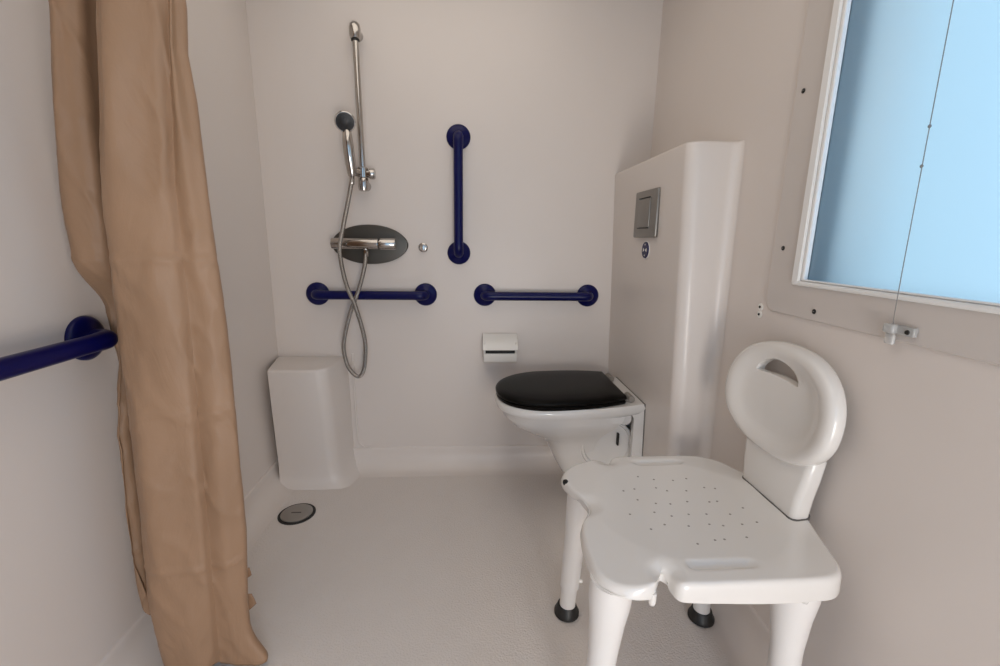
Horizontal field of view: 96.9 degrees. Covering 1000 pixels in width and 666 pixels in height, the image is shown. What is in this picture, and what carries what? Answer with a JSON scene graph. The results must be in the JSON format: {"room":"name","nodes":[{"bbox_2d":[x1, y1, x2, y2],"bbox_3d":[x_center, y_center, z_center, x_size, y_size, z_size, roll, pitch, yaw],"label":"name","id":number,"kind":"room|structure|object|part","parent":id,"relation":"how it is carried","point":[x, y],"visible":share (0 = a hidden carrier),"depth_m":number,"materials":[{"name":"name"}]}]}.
{"room":"accessible bathroom","nodes":[
{"label":"accessible bathroom","id":0,"kind":"room"},
{"bbox_2d":[0,0,277,665],"bbox_3d":[-0.981,-0.132,0.548,0.060,2.300,2.950,0,12,-4],"label":"wall","id":1,"kind":"structure","parent":0,"point":[69,594],"depth_m":1.01,"materials":[{"name":"white paint"}]},
{"bbox_2d":[0,316,117,380],"bbox_3d":[-0.927,0.064,0.808,0.085,0.106,0.606,0,12,-4],"label":"grab bar","id":2,"kind":"object","parent":1,"relation":"attached to","point":[85,337],"visible":0.99,"depth_m":0.93,"materials":[{"name":"blue plastic"}]},
{"bbox_2d":[97,459,292,665],"bbox_3d":[-0.915,0.939,0.781,0.104,0.115,2.950,0,12,-4],"label":"baseboard","id":3,"kind":"structure","parent":1,"relation":"attached to","point":[138,646],"depth_m":1.68,"materials":[{"name":"white plastic"}]},
{"bbox_3d":[-0.099,-1.273,0.828,1.732,0.039,0.039,0,12,-4],"label":"rail","id":4,"kind":"object","parent":1,"relation":"attached to","visible":0},
{"bbox_2d":[48,0,267,665],"bbox_3d":[-0.798,-0.183,1.024,0.360,2.192,0.227,8,14,30],"label":"shower curtain","id":5,"kind":"object","parent":4,"relation":"hanging from","point":[133,187],"visible":1,"depth_m":0.98,"materials":[{"name":"brown fabric"}]},
{"bbox_2d":[245,0,662,447],"bbox_3d":[-0.183,-0.444,2.076,1.852,2.300,0.060,0,12,-4],"label":"wall","id":6,"kind":"structure","parent":0,"point":[555,99],"depth_m":1.99,"materials":[{"name":"white paint"}]},
{"bbox_2d":[349,21,375,191],"bbox_3d":[-0.589,-0.936,1.857,0.107,0.656,0.109,0,12,-4],"label":"shower rail","id":7,"kind":"object","parent":6,"relation":"attached to","point":[355,34],"visible":1,"depth_m":1.85,"materials":[{"name":"silver metal"}]},
{"bbox_2d":[334,111,356,175],"bbox_3d":[-0.635,-0.778,1.826,0.081,0.247,0.063,-6,14,-30],"label":"shower","id":8,"kind":"object","parent":7,"relation":"attached to","point":[345,122],"visible":1,"depth_m":1.81,"materials":[{"name":"silver metal"}]},
{"bbox_3d":[-0.627,-0.748,1.845,0.047,0.181,0.057,0,12,-4],"label":"handle","id":9,"kind":"part","parent":8,"relation":"part of","materials":[{"name":"silver metal"}]},
{"bbox_2d":[337,176,367,377],"bbox_3d":[-0.653,-0.229,1.977,0.131,0.904,0.070,-6,14,-29],"label":"shower hose","id":10,"kind":"object","parent":8,"relation":"hanging from","point":[354,298],"visible":1,"depth_m":1.97,"materials":[{"name":"grey metal"}]},
{"bbox_2d":[330,225,407,263],"bbox_3d":[-0.590,-0.395,1.982,0.344,0.176,0.091,0,12,-4],"label":"shower mixer","id":11,"kind":"object","parent":6,"relation":"attached to","point":[383,244],"visible":0.9,"depth_m":2.00,"materials":[{"name":"metal"}]},
{"bbox_3d":[-0.499,-0.395,1.968,0.072,0.052,0.052,0,12,-4],"label":"temperature knob","id":12,"kind":"part","parent":11,"relation":"part of","materials":[{"name":"silver metal"}]},
{"bbox_2d":[306,282,436,305],"bbox_3d":[-0.595,-0.175,2.039,0.601,0.106,0.073,0,12,-4],"label":"grab bar","id":13,"kind":"object","parent":6,"relation":"attached to","point":[317,293],"visible":1,"depth_m":2.02,"materials":[{"name":"blue plastic"}]},
{"bbox_2d":[419,243,427,251],"bbox_3d":[-0.353,-0.391,2.027,0.042,0.042,0.036,0,12,-4],"label":"hook","id":14,"kind":"object","parent":6,"relation":"attached to","point":[423,247],"visible":1,"depth_m":2.03,"materials":[{"name":"silver metal"}]},
{"bbox_2d":[353,445,563,477],"bbox_3d":[-0.194,0.643,2.223,1.732,0.115,0.104,0,12,-4],"label":"baseboard","id":15,"kind":"structure","parent":6,"relation":"attached to","point":[420,461],"depth_m":2.25,"materials":[{"name":"white plastic"}]},
{"bbox_2d":[446,124,470,263],"bbox_3d":[-0.185,-0.611,1.973,0.106,0.608,0.073,0,12,-4],"label":"grab bar","id":16,"kind":"object","parent":6,"relation":"attached to","point":[458,137],"visible":1,"depth_m":1.95,"materials":[{"name":"blue plastic"}]},
{"bbox_2d":[483,333,517,362],"bbox_3d":[0.000,0.075,2.121,0.164,0.135,0.093,0,12,-4],"label":"toilet roll holder","id":17,"kind":"object","parent":6,"relation":"attached to","point":[497,347],"visible":1,"depth_m":2.10,"materials":[{"name":"white plastic"}]},
{"bbox_2d":[483,353,516,362],"bbox_3d":[-0.001,0.115,2.135,0.156,0.051,0.080,0,12,-4],"label":"toilet paper","id":18,"kind":"object","parent":17,"relation":"on","point":[487,357],"depth_m":2.10,"materials":[{"name":"white paper"}]},
{"bbox_2d":[474,284,597,306],"bbox_3d":[0.177,-0.174,2.090,0.601,0.106,0.073,0,12,-4],"label":"grab bar","id":19,"kind":"object","parent":6,"relation":"attached to","point":[484,294],"visible":1,"depth_m":2.07,"materials":[{"name":"blue plastic"}]},
{"bbox_2d":[213,474,731,665],"bbox_3d":[-0.254,1.023,0.843,2.152,0.060,3.070,0,12,-4],"label":"floor","id":20,"kind":"structure","parent":0,"point":[423,570],"depth_m":1.50,"materials":[{"name":"white plastic"}]},
{"bbox_2d":[277,503,315,524],"bbox_3d":[-0.857,0.759,1.871,0.148,0.010,0.148,0,12,-4],"label":"floor drain","id":21,"kind":"object","parent":20,"relation":"on","point":[295,514],"visible":1,"depth_m":1.86,"materials":[{"name":"metal"}]},
{"bbox_2d":[267,354,370,489],"bbox_3d":[-0.844,0.415,2.071,0.411,0.600,0.232,0,12,-4],"label":"box","id":22,"kind":"object","parent":20,"relation":"on","point":[310,396],"visible":0.98,"depth_m":2.02,"materials":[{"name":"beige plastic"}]},
{"bbox_2d":[608,140,745,458],"bbox_3d":[0.622,0.058,1.812,0.159,1.452,0.767,0,12,-4],"label":"box","id":23,"kind":"object","parent":20,"relation":"on","point":[668,309],"visible":0.84,"depth_m":1.50,"materials":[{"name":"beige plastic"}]},
{"bbox_2d":[495,370,645,472],"bbox_3d":[0.275,0.402,1.909,0.601,0.398,0.432,0,12,-4],"label":"toilet","id":24,"kind":"object","parent":23,"relation":"attached to","point":[582,416],"visible":0.95,"depth_m":1.76,"materials":[{"name":"white ceramic"}]},
{"bbox_3d":[0.235,0.221,1.864,0.511,0.028,0.425,0,12,-4],"label":"lid","id":25,"kind":"part","parent":24,"relation":"part of","materials":[{"name":"black plastic"}]},
{"bbox_3d":[0.501,0.424,1.958,0.135,0.330,0.359,0,12,-4],"label":"mounting plate","id":26,"kind":"part","parent":24,"relation":"part of","materials":[{"name":"white plastic"}]},
{"bbox_2d":[642,241,649,258],"bbox_3d":[0.558,-0.318,1.698,0.007,0.070,0.070,0,12,-4],"label":"badge","id":27,"kind":"object","parent":23,"relation":"attached to","point":[646,247],"visible":1,"depth_m":1.69,"materials":[{"name":"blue plastic"}]},
{"bbox_2d":[633,187,660,236],"bbox_3d":[0.550,-0.449,1.673,0.018,0.173,0.212,0,12,-4],"label":"flush plate","id":28,"kind":"object","parent":23,"relation":"attached to","point":[648,201],"visible":1,"depth_m":1.64,"materials":[{"name":"metal"}]},
{"bbox_2d":[554,341,846,665],"bbox_3d":[0.446,0.482,1.112,0.584,0.907,0.543,0,12,-4],"label":"chair","id":29,"kind":"object","parent":20,"relation":"on","point":[712,531],"visible":1,"depth_m":1.01,"materials":[{"name":"white plastic"}]},
{"bbox_3d":[0.227,0.601,1.319,0.076,0.377,0.082,0,12,-4],"label":"leg","id":30,"kind":"part","parent":29,"relation":"part of","materials":[{"name":"white plastic"}]},
{"bbox_3d":[0.225,0.681,0.939,0.089,0.376,0.088,0,12,-4],"label":"leg","id":31,"kind":"part","parent":29,"relation":"part of","materials":[{"name":"white plastic"}]},
{"bbox_3d":[0.451,0.441,1.103,0.554,0.064,0.518,0,12,-4],"label":"seat","id":32,"kind":"part","parent":29,"relation":"part of","materials":[{"name":"white plastic"}]},
{"bbox_3d":[0.701,0.339,1.115,0.053,0.205,0.235,0,12,-4],"label":"post","id":33,"kind":"part","parent":29,"relation":"part of","materials":[{"name":"white plastic"}]},
{"bbox_3d":[0.700,0.165,1.112,0.065,0.279,0.392,0,12,-4],"label":"backrest","id":34,"kind":"part","parent":29,"relation":"part of","materials":[{"name":"white plastic"}]},
{"bbox_3d":[0.617,0.682,0.965,0.100,0.375,0.100,0,12,-4],"label":"leg","id":35,"kind":"part","parent":29,"relation":"part of","materials":[{"name":"white plastic"}]},
{"bbox_2d":[651,0,999,665],"bbox_3d":[0.808,-0.129,0.666,0.060,2.300,2.950,0,12,-4],"label":"wall","id":36,"kind":"structure","parent":0,"point":[906,506],"depth_m":0.93,"materials":[{"name":"white paint"}]},
{"bbox_2d":[709,604,769,665],"bbox_3d":[0.710,0.941,0.888,0.104,0.115,2.950,0,12,-4],"label":"baseboard","id":37,"kind":"structure","parent":36,"relation":"attached to","point":[741,633],"depth_m":1.28,"materials":[{"name":"white plastic"}]},
{"bbox_2d":[757,310,761,317],"bbox_3d":[0.737,-0.053,1.261,0.005,0.023,0.023,0,12,-4],"label":"screw","id":38,"kind":"object","parent":36,"relation":"attached to","point":[759,313],"visible":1,"depth_m":1.26,"materials":[{"name":"white plastic"}]},
{"bbox_2d":[758,303,762,310],"bbox_3d":[0.737,-0.074,1.256,0.005,0.023,0.023,0,12,-4],"label":"screw","id":39,"kind":"object","parent":36,"relation":"attached to","point":[760,306],"visible":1,"depth_m":1.25,"materials":[{"name":"white plastic"}]},
{"bbox_2d":[767,0,999,365],"bbox_3d":[0.784,-0.433,0.532,0.006,1.011,1.218,0,12,-4],"label":"trim","id":40,"kind":"structure","parent":36,"relation":"attached to","point":[974,335],"depth_m":1.03,"materials":[{"name":"white plastic"}]},
{"bbox_2d":[791,0,999,314],"bbox_3d":[0.782,-0.432,0.582,0.020,0.832,0.935,0,12,-4],"label":"window","id":41,"kind":"structure","parent":36,"relation":"in","point":[882,64],"depth_m":0.84,"materials":[{"name":"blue glass"}]},
{"bbox_2d":[893,0,953,323],"bbox_3d":[0.745,-0.453,0.743,0.017,0.900,0.013,0,12,-4],"label":"blind cord","id":42,"kind":"object","parent":41,"relation":"hanging from","point":[929,125],"visible":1,"depth_m":0.77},
{"bbox_2d":[882,323,918,344],"bbox_3d":[0.750,0.005,0.835,0.020,0.041,0.055,0,12,-4],"label":"cleat","id":43,"kind":"object","parent":36,"relation":"attached to","point":[890,329],"visible":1,"depth_m":0.84,"materials":[{"name":"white plastic"}]},
{"bbox_3d":[0.756,-0.005,0.833,0.010,0.018,0.054,0,12,-4],"label":"plate","id":44,"kind":"part","parent":43,"relation":"part of","materials":[{"name":"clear plastic"}]}
]}

